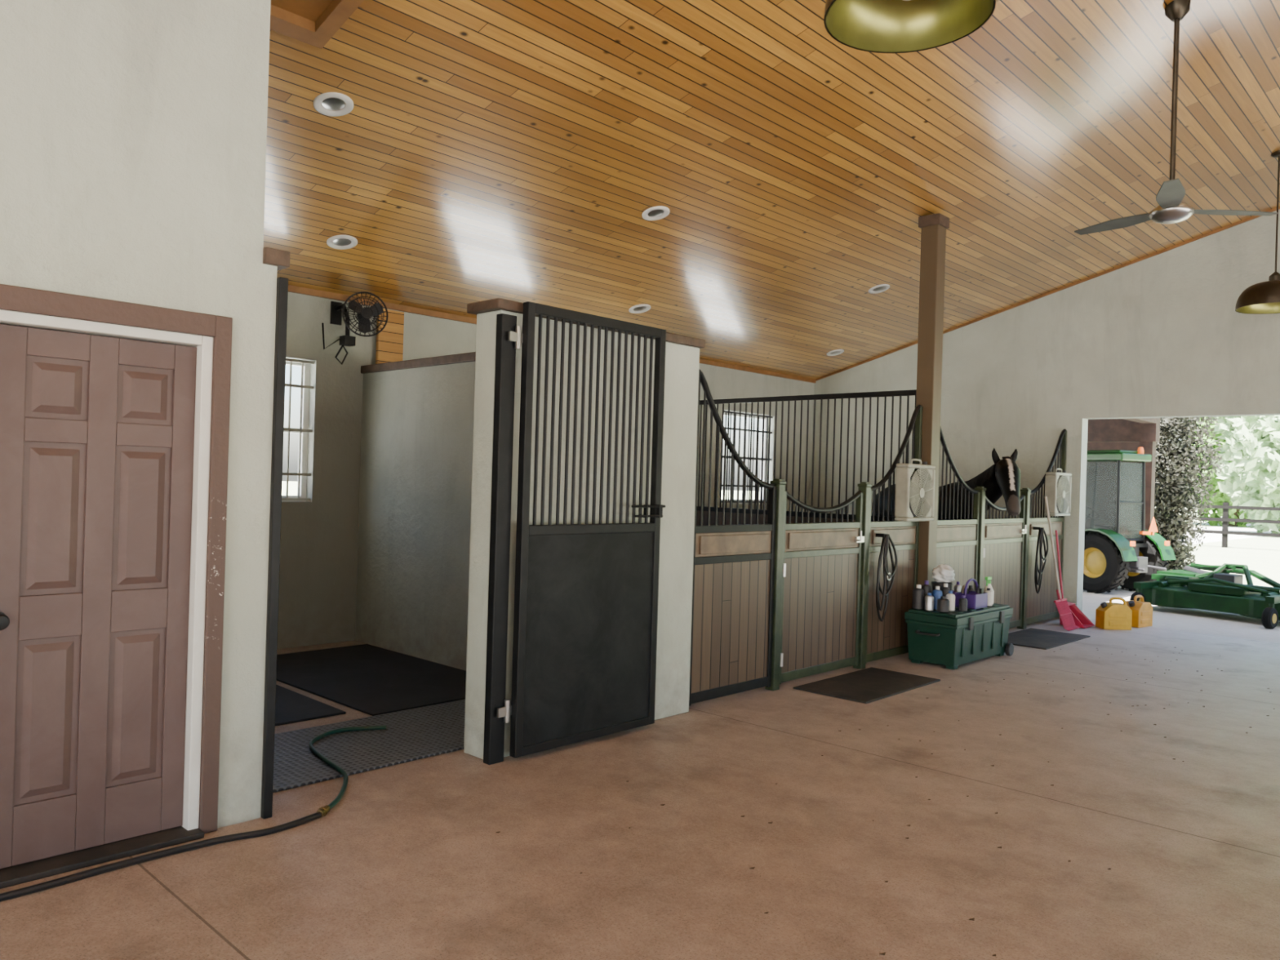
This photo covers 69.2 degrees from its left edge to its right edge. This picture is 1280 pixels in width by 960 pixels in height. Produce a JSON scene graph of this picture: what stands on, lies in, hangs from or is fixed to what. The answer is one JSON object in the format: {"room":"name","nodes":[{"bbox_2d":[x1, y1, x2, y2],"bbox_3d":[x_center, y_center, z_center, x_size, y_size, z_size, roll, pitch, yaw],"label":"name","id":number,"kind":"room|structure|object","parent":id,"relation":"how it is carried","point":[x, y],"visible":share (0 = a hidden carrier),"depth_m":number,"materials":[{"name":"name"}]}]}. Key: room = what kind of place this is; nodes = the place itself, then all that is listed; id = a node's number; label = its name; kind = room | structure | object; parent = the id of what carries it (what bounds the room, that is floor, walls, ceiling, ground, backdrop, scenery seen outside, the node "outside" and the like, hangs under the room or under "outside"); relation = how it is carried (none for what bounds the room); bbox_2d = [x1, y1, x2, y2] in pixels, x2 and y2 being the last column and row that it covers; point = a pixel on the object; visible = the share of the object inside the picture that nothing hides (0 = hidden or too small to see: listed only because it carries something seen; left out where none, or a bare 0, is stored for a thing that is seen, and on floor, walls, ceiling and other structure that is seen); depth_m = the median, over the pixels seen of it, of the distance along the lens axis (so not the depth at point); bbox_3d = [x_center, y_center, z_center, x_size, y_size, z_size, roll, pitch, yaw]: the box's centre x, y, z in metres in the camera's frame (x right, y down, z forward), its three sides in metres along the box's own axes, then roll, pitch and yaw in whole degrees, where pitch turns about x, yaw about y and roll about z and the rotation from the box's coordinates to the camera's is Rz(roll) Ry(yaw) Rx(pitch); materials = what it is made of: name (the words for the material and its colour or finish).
{"room":"farm building","nodes":[
{"label":"farm building","id":0,"kind":"room"},
{"bbox_2d":[0,0,777,828],"bbox_3d":[-3.067,-0.614,2.764,0.220,4.144,11.750,2,0,44],"label":"wall","id":1,"kind":"structure","parent":0,"point":[133,133],"depth_m":4.01,"materials":[{"name":"beige paint"}]},
{"bbox_2d":[0,324,196,868],"bbox_3d":[-2.162,0.443,3.634,0.117,2.025,0.780,2,0,44],"label":"door","id":2,"kind":"structure","parent":1,"relation":"in","point":[97,432],"depth_m":3.65,"materials":[{"name":"brown paint"}]},
{"bbox_2d":[0,826,204,888],"bbox_3d":[-2.183,1.473,3.628,0.180,0.025,0.865,2,0,44],"label":"threshold","id":3,"kind":"object","parent":1,"relation":"attached to","point":[17,874],"depth_m":3.62,"materials":[{"name":"wood"}]},
{"bbox_2d":[0,309,213,830],"bbox_3d":[-2.188,0.435,3.662,0.160,2.100,0.865,2,0,44],"label":"trim","id":4,"kind":"structure","parent":1,"relation":"attached to","point":[204,344],"depth_m":3.90,"materials":[{"name":"white paint"}]},
{"bbox_2d":[0,284,232,834],"bbox_3d":[-2.126,0.391,3.603,0.030,2.190,1.005,2,0,44],"label":"trim","id":5,"kind":"structure","parent":1,"relation":"attached to","point":[12,298],"depth_m":3.92,"materials":[{"name":"brown paint"}]},
{"bbox_2d":[260,276,288,818],"bbox_3d":[-1.657,0.300,4.158,0.120,2.400,0.040,2,0,44],"label":"trim","id":6,"kind":"structure","parent":1,"relation":"attached to","point":[282,297],"depth_m":4.11,"materials":[{"name":"black metal"}]},
{"bbox_2d":[262,247,289,271],"bbox_3d":[-1.686,-0.986,4.181,0.250,0.070,0.110,2,0,44],"label":"trim","id":7,"kind":"structure","parent":1,"relation":"attached to","point":[271,256],"depth_m":4.09,"materials":[{"name":"brown wood"}]},
{"bbox_2d":[483,313,516,764],"bbox_3d":[-0.757,0.317,5.020,0.055,2.420,0.100,2,0,44],"label":"door frame","id":8,"kind":"structure","parent":1,"relation":"attached to","point":[505,350],"depth_m":4.99,"materials":[{"name":"black metal"}]},
{"bbox_2d":[496,301,666,757],"bbox_3d":[-0.294,0.279,5.388,0.082,2.465,1.211,2,0,44],"label":"gate","id":9,"kind":"object","parent":1,"relation":"attached to","point":[585,615],"visible":1,"depth_m":5.36,"materials":[{"name":"black metal"}]},
{"bbox_2d":[466,297,705,348],"bbox_3d":[-0.264,-0.936,5.705,0.290,0.055,1.740,2,0,44],"label":"trim","id":10,"kind":"structure","parent":1,"relation":"on","point":[498,304],"depth_m":5.13,"materials":[{"name":"brown wood"}]},
{"bbox_2d":[355,361,475,671],"bbox_3d":[-1.268,0.287,7.371,3.490,2.450,0.140,2,0,44],"label":"wall partition","id":11,"kind":"structure","parent":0,"point":[417,439],"depth_m":7.87,"materials":[{"name":"paint"}]},
{"bbox_2d":[360,351,475,373],"bbox_3d":[-1.245,-0.973,7.385,3.450,0.070,0.200,2,0,44],"label":"trim","id":12,"kind":"structure","parent":11,"relation":"on","point":[467,357],"depth_m":7.82,"materials":[{"name":"brown wood"}]},
{"bbox_2d":[277,291,813,648],"bbox_3d":[-3.589,-0.133,7.597,0.200,3.150,18.050,2,0,44],"label":"wall","id":13,"kind":"structure","parent":0,"point":[319,543],"depth_m":8.38,"materials":[{"name":"paint"}]},
{"bbox_2d":[281,358,314,501],"bbox_3d":[-3.352,-0.446,7.843,0.150,1.250,1.160,2,0,44],"label":"window","id":14,"kind":"structure","parent":13,"relation":"in","point":[302,474],"depth_m":8.19,"materials":[{"name":"white paint"}]},
{"bbox_2d":[321,291,388,364],"bbox_3d":[-2.527,-1.337,8.180,0.521,0.635,0.303,2,0,23],"label":"wall fan","id":15,"kind":"object","parent":13,"relation":"attached to","point":[338,309],"visible":1,"depth_m":8.15,"materials":[{"name":"black metal"}]},
{"bbox_2d":[375,308,404,364],"bbox_3d":[-2.330,-1.310,8.649,0.040,0.540,0.260,2,0,44],"label":"wood paneling","id":16,"kind":"structure","parent":13,"relation":"attached to","point":[389,342],"depth_m":8.63,"materials":[{"name":"brown wood"}]},
{"bbox_2d":[288,284,815,382],"bbox_3d":[-0.841,-1.583,10.270,0.030,0.055,10.050,2,0,44],"label":"trim","id":17,"kind":"structure","parent":13,"relation":"attached to","point":[295,289],"depth_m":9.00,"materials":[{"name":"brown wood"}]},
{"bbox_2d":[720,410,773,503],"bbox_3d":[1.418,-0.303,12.855,0.150,1.250,1.160,2,0,44],"label":"window","id":18,"kind":"structure","parent":13,"relation":"in","point":[726,412],"depth_m":12.92,"materials":[{"name":"white paint"}]},
{"bbox_2d":[0,617,1279,959],"bbox_3d":[0.864,1.637,3.308,12.640,0.120,18.050,2,0,44],"label":"floor","id":19,"kind":"structure","parent":0,"point":[411,862],"depth_m":3.98,"materials":[{"name":"concrete"}]},
{"bbox_2d":[0,724,386,901],"bbox_3d":[-1.859,1.477,4.095,0.805,0.044,2.978,2,0,20],"label":"garden hose","id":20,"kind":"object","parent":19,"relation":"on","point":[322,811],"visible":1,"depth_m":3.79,"materials":[{"name":"green rubber"}]},
{"bbox_2d":[275,684,346,725],"bbox_3d":[-3.009,1.453,6.219,2.041,0.014,1.180,2,0,44],"label":"rubber mat","id":21,"kind":"object","parent":19,"relation":"on","point":[291,707],"visible":0.2,"depth_m":5.97,"materials":[{"name":"black rubber"}]},
{"bbox_2d":[272,699,465,792],"bbox_3d":[-1.324,1.504,5.560,0.920,0.014,2.450,2,0,44],"label":"rubber mat","id":22,"kind":"object","parent":19,"relation":"on","point":[426,731],"visible":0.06,"depth_m":5.24,"materials":[{"name":"grey rubber"}]},
{"bbox_2d":[275,644,466,715],"bbox_3d":[-2.065,1.482,7.088,2.206,0.014,1.251,2,0,44],"label":"rubber mat","id":23,"kind":"object","parent":19,"relation":"on","point":[371,680],"visible":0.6,"depth_m":6.92,"materials":[{"name":"black rubber"}]},
{"bbox_2d":[764,478,786,690],"bbox_3d":[1.020,0.786,7.005,0.092,1.590,0.086,2,0,44],"label":"post","id":24,"kind":"object","parent":19,"relation":"on","point":[780,483],"visible":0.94,"depth_m":6.97,"materials":[{"name":"green metal"}]},
{"bbox_2d":[696,389,916,525],"bbox_3d":[1.302,0.349,9.991,3.600,2.480,0.050,2,0,44],"label":"divider","id":25,"kind":"object","parent":19,"relation":"on","point":[899,393],"visible":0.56,"depth_m":9.65,"materials":[{"name":"black metal"}]},
{"bbox_2d":[853,481,871,669],"bbox_3d":[1.896,0.812,7.925,0.092,1.590,0.086,2,0,44],"label":"post","id":26,"kind":"object","parent":19,"relation":"on","point":[864,487],"visible":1,"depth_m":7.89,"materials":[{"name":"green metal"}]},
{"bbox_2d":[779,489,864,684],"bbox_3d":[1.477,0.820,7.447,0.113,1.489,1.173,2,0,44],"label":"door","id":27,"kind":"structure","parent":26,"relation":"attached to","point":[821,580],"depth_m":7.45,"materials":[{"name":"beige wood"}]},
{"bbox_2d":[793,666,940,703],"bbox_3d":[1.795,1.598,7.270,0.632,0.014,1.196,2,0,44],"label":"rubber mat","id":28,"kind":"object","parent":19,"relation":"on","point":[868,685],"visible":1,"depth_m":7.20,"materials":[{"name":"black rubber"}]},
{"bbox_2d":[495,648,1275,956],"bbox_3d":[2.877,1.635,6.333,2.101,0.003,8.196,2,0,44],"label":"leaf litter","id":29,"kind":"object","parent":19,"relation":"on","point":[752,868],"visible":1,"depth_m":4.76,"materials":[{"name":"brown plant"}]},
{"bbox_2d":[865,404,980,663],"bbox_3d":[2.709,0.452,8.770,0.055,2.299,2.235,2,0,44],"label":"wall","id":30,"kind":"structure","parent":19,"relation":"on","point":[888,637],"depth_m":8.48,"materials":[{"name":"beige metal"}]},
{"bbox_2d":[875,533,897,622],"bbox_3d":[2.102,0.844,8.035,0.114,0.761,0.316,2,0,44],"label":"bridle","id":31,"kind":"object","parent":30,"relation":"hanging from","point":[885,545],"visible":1,"depth_m":7.98,"materials":[{"name":"black leather"}]},
{"bbox_2d":[894,458,935,521],"bbox_3d":[2.464,0.088,8.368,0.174,0.561,0.510,2,0,44],"label":"box fan","id":32,"kind":"object","parent":30,"relation":"hanging from","point":[917,500],"visible":1,"depth_m":8.24,"materials":[{"name":"grey plastic"}]},
{"bbox_2d":[909,468,933,517],"bbox_3d":[2.523,0.116,8.311,0.009,0.442,0.442,2,0,44],"label":"grille","id":33,"kind":"object","parent":32,"relation":"attached to","point":[917,492],"depth_m":8.33,"materials":[{"name":"grey plastic"}]},
{"bbox_2d":[913,213,949,595],"bbox_3d":[2.691,-0.417,8.684,0.210,4.096,0.210,2,0,44],"label":"support post","id":34,"kind":"object","parent":19,"relation":"on","point":[934,226],"visible":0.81,"depth_m":8.62,"materials":[{"name":"brown wood"}]},
{"bbox_2d":[871,447,1020,519],"bbox_3d":[3.584,0.654,11.039,0.715,2.018,3.194,2,0,-18],"label":"horse","id":35,"kind":"object","parent":19,"relation":"on","point":[1002,477],"visible":0.27,"depth_m":9.97},
{"bbox_2d":[904,603,1013,669],"bbox_3d":[2.916,1.397,8.484,0.520,0.483,1.254,2,0,44],"label":"trunk","id":36,"kind":"object","parent":19,"relation":"on","point":[952,639],"visible":0.88,"depth_m":8.15,"materials":[{"name":"green plastic"}]},
{"bbox_2d":[911,584,924,608],"bbox_3d":[2.477,1.037,8.259,0.100,0.210,0.100,2,0,44],"label":"bottle","id":37,"kind":"object","parent":36,"relation":"on","point":[917,593],"visible":1,"depth_m":8.22,"materials":[{"name":"grey plastic"}]},
{"bbox_2d":[921,580,931,605],"bbox_3d":[2.575,1.025,8.346,0.090,0.240,0.090,2,0,44],"label":"bottle","id":38,"kind":"object","parent":36,"relation":"on","point":[926,587],"visible":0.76,"depth_m":8.31,"materials":[{"name":"grey plastic"}]},
{"bbox_2d":[924,592,933,610],"bbox_3d":[2.549,1.069,8.176,0.080,0.150,0.080,2,0,44],"label":"bottle","id":39,"kind":"object","parent":36,"relation":"on","point":[929,599],"visible":1,"depth_m":8.14,"materials":[{"name":"white plastic"}]},
{"bbox_2d":[932,586,942,609],"bbox_3d":[2.647,1.047,8.263,0.090,0.200,0.090,2,0,44],"label":"bottle","id":40,"kind":"object","parent":36,"relation":"on","point":[937,593],"visible":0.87,"depth_m":8.23,"materials":[{"name":"blue plastic"}]},
{"bbox_2d":[931,581,953,591],"bbox_3d":[2.768,1.046,8.507,0.190,0.210,0.190,2,0,44],"label":"bucket","id":41,"kind":"object","parent":36,"relation":"on","point":[935,584],"visible":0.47,"depth_m":8.46,"materials":[{"name":"grey plastic"}]},
{"bbox_2d":[931,564,955,582],"bbox_3d":[2.774,0.850,8.497,0.196,0.159,0.295,2,0,44],"label":"plastic bag","id":42,"kind":"object","parent":41,"relation":"in","point":[943,573],"visible":1,"depth_m":8.42,"materials":[{"name":"white plastic"}]},
{"bbox_2d":[937,595,949,612],"bbox_3d":[2.649,1.082,8.108,0.104,0.130,0.104,2,0,44],"label":"bottle","id":43,"kind":"object","parent":36,"relation":"on","point":[943,604],"visible":1,"depth_m":8.07,"materials":[{"name":"grey plastic"}]},
{"bbox_2d":[941,583,950,596],"bbox_3d":[2.744,1.040,8.336,0.084,0.220,0.084,2,0,44],"label":"bottle","id":44,"kind":"object","parent":36,"relation":"on","point":[944,589],"visible":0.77,"depth_m":8.31,"materials":[{"name":"grey plastic"}]},
{"bbox_2d":[946,590,955,610],"bbox_3d":[2.747,1.065,8.209,0.080,0.170,0.080,2,0,44],"label":"bottle","id":45,"kind":"object","parent":36,"relation":"on","point":[949,596],"visible":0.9,"depth_m":8.18,"materials":[{"name":"white plastic"}]},
{"bbox_2d":[954,581,961,591],"bbox_3d":[2.995,1.057,8.746,0.070,0.200,0.070,2,0,44],"label":"bottle","id":46,"kind":"object","parent":36,"relation":"on","point":[957,588],"visible":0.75,"depth_m":8.72,"materials":[{"name":"white plastic"}]},
{"bbox_2d":[959,595,967,611],"bbox_3d":[2.852,1.088,8.191,0.070,0.130,0.070,2,0,44],"label":"bottle","id":47,"kind":"object","parent":36,"relation":"on","point":[962,602],"visible":1,"depth_m":8.16,"materials":[{"name":"grey plastic"}]},
{"bbox_2d":[954,577,987,608],"bbox_3d":[3.024,1.027,8.470,0.200,0.262,0.272,2,0,44],"label":"tote","id":48,"kind":"object","parent":36,"relation":"on","point":[975,601],"visible":0.77,"depth_m":8.39,"materials":[{"name":"purple plastic"}]},
{"bbox_2d":[960,585,968,594],"bbox_3d":[2.955,1.036,8.453,0.055,0.160,0.070,2,0,44],"label":"brush","id":49,"kind":"object","parent":48,"relation":"in","point":[963,586],"visible":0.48,"depth_m":8.44,"materials":[{"name":"black plastic"}]},
{"bbox_2d":[968,585,974,591],"bbox_3d":[3.102,1.075,8.713,0.080,0.170,0.080,2,0,44],"label":"bottle","id":50,"kind":"object","parent":48,"relation":"in","point":[970,588],"visible":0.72,"depth_m":8.69,"materials":[{"name":"grey plastic"}]},
{"bbox_2d":[976,585,983,593],"bbox_3d":[3.103,1.041,8.478,0.055,0.160,0.070,2,0,44],"label":"brush","id":51,"kind":"object","parent":48,"relation":"in","point":[979,590],"visible":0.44,"depth_m":8.46,"materials":[{"name":"grey plastic"}]},
{"bbox_2d":[984,587,992,605],"bbox_3d":[3.238,1.085,8.624,0.070,0.160,0.070,2,0,44],"label":"bottle","id":52,"kind":"object","parent":36,"relation":"on","point":[989,593],"visible":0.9,"depth_m":8.59,"materials":[{"name":"white plastic"}]},
{"bbox_2d":[983,576,994,604],"bbox_3d":[3.282,1.038,8.741,0.096,0.255,0.108,2,0,44],"label":"spray bottle","id":53,"kind":"object","parent":36,"relation":"on","point":[988,579],"visible":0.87,"depth_m":8.72,"materials":[{"name":"white plastic"}]},
{"bbox_2d":[974,486,986,588],"bbox_3d":[3.502,0.860,9.612,0.092,1.590,0.086,2,0,44],"label":"post","id":54,"kind":"object","parent":19,"relation":"on","point":[982,490],"visible":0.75,"depth_m":9.57,"materials":[{"name":"green metal"}]},
{"bbox_2d":[1017,488,1031,629],"bbox_3d":[4.336,0.885,10.488,0.092,1.590,0.086,2,0,44],"label":"post","id":55,"kind":"object","parent":19,"relation":"on","point":[1026,491],"visible":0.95,"depth_m":10.45,"materials":[{"name":"green metal"}]},
{"bbox_2d":[982,494,1026,628],"bbox_3d":[3.938,0.894,10.032,0.113,1.488,1.115,2,0,44],"label":"door","id":56,"kind":"structure","parent":55,"relation":"attached to","point":[1003,538],"depth_m":10.11,"materials":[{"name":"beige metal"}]},
{"bbox_2d":[1026,429,1066,624],"bbox_3d":[4.775,0.514,10.941,0.055,2.299,1.150,2,0,44],"label":"wall","id":57,"kind":"structure","parent":19,"relation":"on","point":[1041,606],"depth_m":10.96,"materials":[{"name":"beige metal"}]},
{"bbox_2d":[1033,526,1048,593],"bbox_3d":[4.556,0.917,10.613,0.114,0.761,0.316,2,0,44],"label":"bridle","id":58,"kind":"object","parent":57,"relation":"hanging from","point":[1041,539],"visible":1,"depth_m":10.56,"materials":[{"name":"black leather"}]},
{"bbox_2d":[1044,468,1071,515],"bbox_3d":[4.905,0.142,10.931,0.174,0.561,0.510,2,0,44],"label":"box fan","id":59,"kind":"object","parent":57,"relation":"hanging from","point":[1058,494],"visible":0.99,"depth_m":10.78,"materials":[{"name":"grey plastic"}]},
{"bbox_2d":[1056,475,1070,513],"bbox_3d":[4.964,0.169,10.874,0.009,0.442,0.442,2,0,44],"label":"grille","id":60,"kind":"object","parent":59,"relation":"attached to","point":[1061,494],"depth_m":10.89,"materials":[{"name":"grey plastic"}]},
{"bbox_2d":[1007,627,1090,649],"bbox_3d":[4.200,1.670,9.798,0.652,0.014,1.256,2,0,44],"label":"rubber mat","id":61,"kind":"object","parent":19,"relation":"on","point":[1037,638],"visible":0.76,"depth_m":9.76,"materials":[{"name":"grey rubber"}]},
{"bbox_2d":[1044,496,1079,631],"bbox_3d":[4.800,0.940,10.608,0.366,1.496,0.360,2,0,44],"label":"fork","id":62,"kind":"object","parent":19,"relation":"on","point":[1065,614],"visible":1,"depth_m":10.60,"materials":[{"name":"red plastic"}]},
{"bbox_2d":[1055,530,1094,628],"bbox_3d":[5.066,1.149,10.887,0.432,1.097,0.340,2,0,44],"label":"dustpan","id":63,"kind":"object","parent":19,"relation":"on","point":[1081,620],"visible":0.52,"depth_m":10.94,"materials":[{"name":"red plastic"}]},
{"bbox_2d":[1095,596,1132,630],"bbox_3d":[5.473,1.533,10.723,0.320,0.363,0.212,2,0,-1],"label":"jerry can","id":64,"kind":"object","parent":19,"relation":"on","point":[1108,615],"visible":1,"depth_m":10.62,"materials":[{"name":"yellow plastic"}]},
{"bbox_2d":[1125,595,1152,627],"bbox_3d":[5.884,1.546,10.995,0.320,0.363,0.232,2,0,-34],"label":"jerry can","id":65,"kind":"object","parent":19,"relation":"on","point":[1142,611],"visible":0.7,"depth_m":10.89,"materials":[{"name":"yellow plastic"}]},
{"bbox_2d":[263,0,1279,379],"bbox_3d":[-0.588,-2.704,4.917,8.350,2.378,18.800,2,0,44],"label":"ceiling","id":66,"kind":"structure","parent":0,"point":[515,150],"depth_m":7.11,"materials":[{"name":"brown wood"}]},
{"bbox_2d":[270,0,364,48],"bbox_3d":[-1.541,-2.527,4.466,1.100,0.365,0.600,2,0,44],"label":"hatch","id":67,"kind":"object","parent":66,"relation":"attached to","point":[313,23],"visible":0.67,"depth_m":4.85,"materials":[{"name":"brown wood"}]},
{"bbox_2d":[313,92,353,116],"bbox_3d":[-1.866,-2.285,5.653,0.230,0.072,0.236,2,0,44],"label":"recessed light","id":68,"kind":"object","parent":66,"relation":"in","point":[333,101],"visible":1,"depth_m":5.64,"materials":[{"name":"white plastic"}]},
{"bbox_2d":[326,235,357,249],"bbox_3d":[-2.366,-1.887,7.374,0.230,0.072,0.236,2,0,44],"label":"recessed light","id":69,"kind":"object","parent":66,"relation":"in","point":[342,242],"visible":1,"depth_m":7.36,"materials":[{"name":"white plastic"}]},
{"bbox_2d":[628,304,650,313],"bbox_3d":[-0.002,-1.816,9.858,0.230,0.072,0.236,2,0,44],"label":"recessed light","id":70,"kind":"object","parent":66,"relation":"in","point":[639,308],"visible":1,"depth_m":9.84,"materials":[{"name":"white plastic"}]},
{"bbox_2d":[641,205,670,220],"bbox_3d":[0.133,-2.225,7.753,0.230,0.072,0.236,2,0,44],"label":"recessed light","id":71,"kind":"object","parent":66,"relation":"in","point":[654,211],"visible":1,"depth_m":7.74,"materials":[{"name":"white plastic"}]},
{"bbox_2d":[826,349,844,355],"bbox_3d":[2.666,-1.736,12.661,0.230,0.072,0.236,2,0,44],"label":"recessed light","id":72,"kind":"object","parent":66,"relation":"in","point":[837,352],"visible":1,"depth_m":12.64,"materials":[{"name":"white plastic"}]},
{"bbox_2d":[868,284,889,293],"bbox_3d":[2.690,-2.148,10.440,0.230,0.072,0.236,2,0,44],"label":"recessed light","id":73,"kind":"object","parent":66,"relation":"in","point":[877,289],"visible":1,"depth_m":10.42,"materials":[{"name":"white plastic"}]},
{"bbox_2d":[823,0,995,53],"bbox_3d":[1.019,-2.455,3.458,0.614,1.448,0.614,2,0,44],"label":"pendant lamp","id":74,"kind":"object","parent":66,"relation":"hanging from","point":[877,26],"visible":1,"depth_m":3.69,"materials":[{"name":"brown metal"}]},
{"bbox_2d":[1074,0,1278,235],"bbox_3d":[3.366,-2.394,6.027,1.164,1.428,1.151,2,0,44],"label":"ceiling fan","id":75,"kind":"object","parent":66,"relation":"hanging from","point":[1170,196],"visible":1,"depth_m":6.02,"materials":[{"name":"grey metal"}]},
{"bbox_2d":[1235,149,1279,314],"bbox_3d":[5.875,-2.309,8.559,0.614,1.448,0.614,2,0,44],"label":"pendant lamp","id":76,"kind":"object","parent":66,"relation":"hanging from","point":[1264,297],"visible":1,"depth_m":8.54,"materials":[{"name":"brown metal"}]},
{"bbox_2d":[810,209,1279,618],"bbox_3d":[7.098,-0.890,9.771,12.240,5.304,0.200,2,0,44],"label":"wall","id":77,"kind":"structure","parent":0,"point":[1163,335],"depth_m":11.31,"materials":[{"name":"beige paint"}]},
{"bbox_2d":[815,205,1279,381],"bbox_3d":[5.563,-2.482,11.126,8.000,2.174,0.020,2,0,44],"label":"trim","id":78,"kind":"structure","parent":77,"relation":"attached to","point":[1273,210],"depth_m":11.37,"materials":[{"name":"brown wood"}]},
{"label":"outside","id":79,"kind":"structure","parent":0,"visible":0},
{"bbox_2d":[281,481,1279,642],"bbox_3d":[34.410,2.898,36.209,240.000,0.570,220.000,2,0,44],"label":"ground","id":80,"kind":"structure","parent":79,"point":[1261,554],"depth_m":15.37,"materials":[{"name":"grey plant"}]},
{"bbox_2d":[1084,417,1159,533],"bbox_3d":[5.671,0.205,15.965,5.000,3.090,5.850,2,0,44],"label":"outbuilding","id":81,"kind":"structure","parent":80,"relation":"on","point":[1127,434],"depth_m":16.64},
{"bbox_2d":[1082,446,1176,593],"bbox_3d":[7.414,0.626,15.683,1.347,2.368,2.711,2,0,-30],"label":"tractor","id":82,"kind":"object","parent":80,"relation":"on","point":[1115,556],"visible":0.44,"depth_m":14.83,"materials":[{"name":"metal"}]},
{"bbox_2d":[1129,541,1135,546],"bbox_3d":[7.632,0.989,14.372,0.100,0.080,0.040,2,0,-29],"label":"tail light","id":83,"kind":"object","parent":82,"relation":"attached to","point":[1131,543],"depth_m":14.35,"materials":[{"name":"orange plastic"}]},
{"bbox_2d":[1164,541,1169,546],"bbox_3d":[8.415,1.013,14.814,0.100,0.080,0.040,2,0,-29],"label":"tail light","id":84,"kind":"object","parent":82,"relation":"attached to","point":[1166,543],"depth_m":14.79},
{"bbox_2d":[1154,416,1224,570],"bbox_3d":[9.947,0.089,17.319,1.616,3.682,1.347,2,0,32],"label":"shrub","id":85,"kind":"object","parent":80,"relation":"on","point":[1174,493],"visible":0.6,"depth_m":17.04,"materials":[{"name":"green plant"}]},
{"bbox_2d":[1129,563,1279,629],"bbox_3d":[7.828,1.470,12.387,1.753,0.691,1.970,2,0,-34],"label":"finishing mower","id":86,"kind":"object","parent":80,"relation":"on","point":[1192,587],"visible":0.97,"depth_m":12.26,"materials":[{"name":"green metal"}]},
{"bbox_2d":[1182,416,1255,527],"bbox_3d":[33.047,-6.064,50.455,8.301,18.469,8.194,2,0,-43],"label":"tree","id":87,"kind":"object","parent":80,"relation":"on","point":[1220,497],"visible":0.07,"depth_m":50.59,"materials":[{"name":"green plant"}]},
{"bbox_2d":[1186,502,1279,547],"bbox_3d":[26.289,1.654,21.845,36.140,1.430,0.190,2,0,44],"label":"fence","id":88,"kind":"object","parent":80,"relation":"on","point":[1225,506],"visible":0.2,"depth_m":29.11,"materials":[{"name":"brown wood"}]},
{"bbox_2d":[1213,415,1279,533],"bbox_3d":[27.900,-4.669,38.869,7.754,15.385,7.480,2,0,44],"label":"tree","id":89,"kind":"object","parent":80,"relation":"on","point":[1252,475],"visible":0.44,"depth_m":38.70,"materials":[{"name":"green plant"}]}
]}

